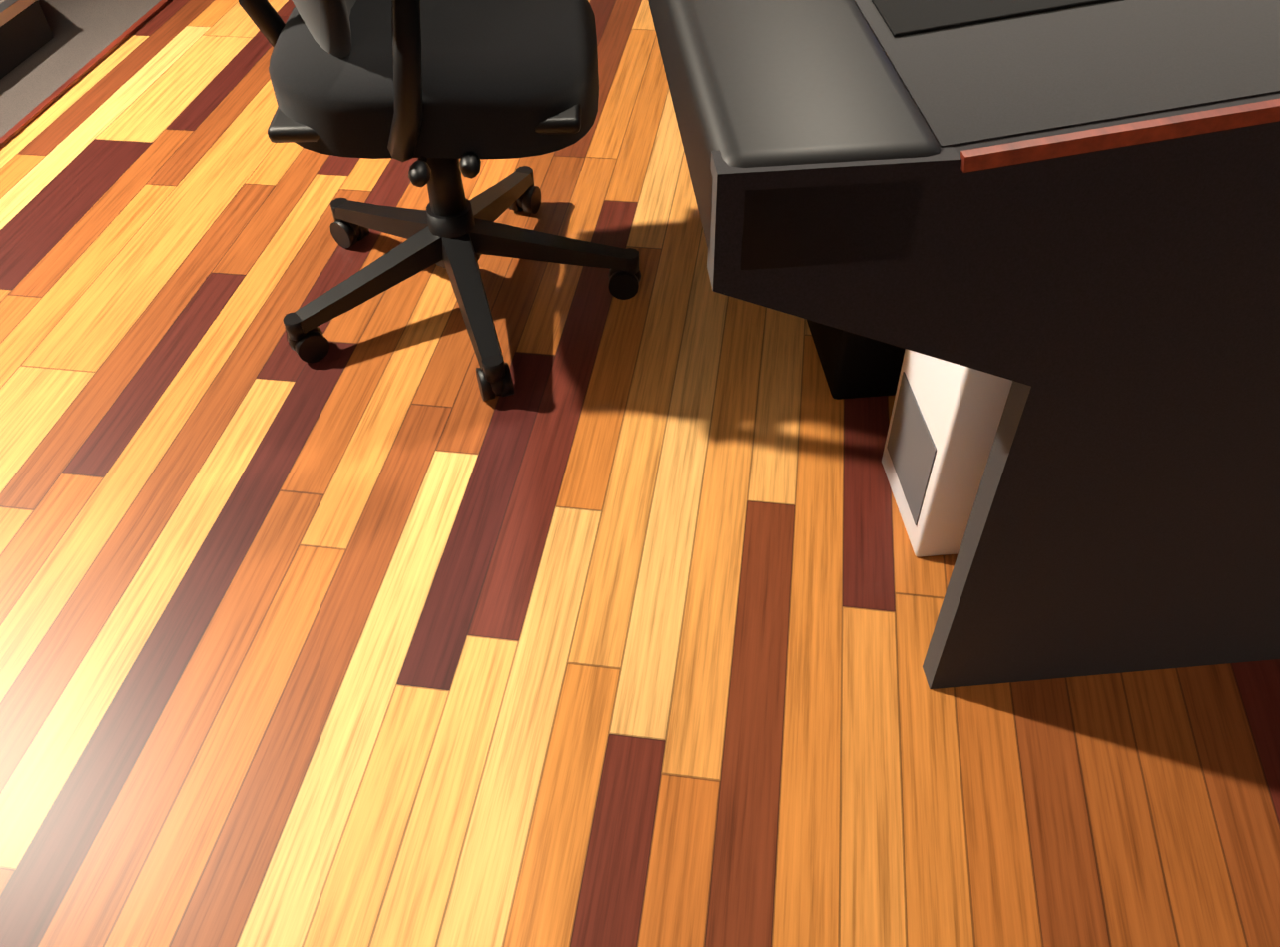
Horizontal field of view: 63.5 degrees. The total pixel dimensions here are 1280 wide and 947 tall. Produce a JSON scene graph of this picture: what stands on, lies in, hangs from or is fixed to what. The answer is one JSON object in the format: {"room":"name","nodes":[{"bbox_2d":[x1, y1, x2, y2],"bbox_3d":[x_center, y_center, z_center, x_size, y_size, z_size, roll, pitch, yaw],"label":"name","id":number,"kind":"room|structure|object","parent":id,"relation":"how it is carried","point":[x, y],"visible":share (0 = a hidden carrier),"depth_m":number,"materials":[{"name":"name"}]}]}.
{"room":"recording studio","nodes":[
{"label":"recording studio","id":0,"kind":"room"},
{"bbox_2d":[0,0,1279,946],"bbox_3d":[0.839,0.207,1.431,4.985,0.050,8.000,5,46,6],"label":"floor","id":1,"kind":"structure","parent":0,"point":[611,620],"depth_m":1.42,"materials":[{"name":"brown wood"}]},
{"bbox_2d":[0,0,171,148],"bbox_3d":[-2.470,-0.099,1.799,1.729,0.059,8.000,5,46,6],"label":"floor carpet","id":2,"kind":"object","parent":1,"relation":"on","point":[89,35],"depth_m":2.73,"materials":[{"name":"grey carpet"}]},
{"bbox_2d":[0,0,53,79],"bbox_3d":[-2.450,-0.731,2.290,1.543,0.128,2.301,5,46,6],"label":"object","id":3,"kind":"structure","parent":2,"relation":"on","point":[25,32],"depth_m":2.67,"materials":[{"name":"wood"}]},
{"bbox_2d":[238,0,640,400],"bbox_3d":[-0.320,-0.716,1.576,0.629,1.070,0.670,-2,46,-1],"label":"office chair","id":4,"kind":"object","parent":1,"relation":"on","point":[438,89],"visible":1,"depth_m":1.51,"materials":[{"name":"black plastic"}]},
{"bbox_2d":[647,0,1279,688],"bbox_3d":[0.646,-1.100,1.462,1.370,1.738,2.114,-4,46,-3],"label":"desk","id":5,"kind":"object","parent":1,"relation":"on","point":[1019,260],"visible":1,"depth_m":0.91,"materials":[{"name":"grey plastic"},{"name":"black plastic"},{"name":"wood"}]}
]}

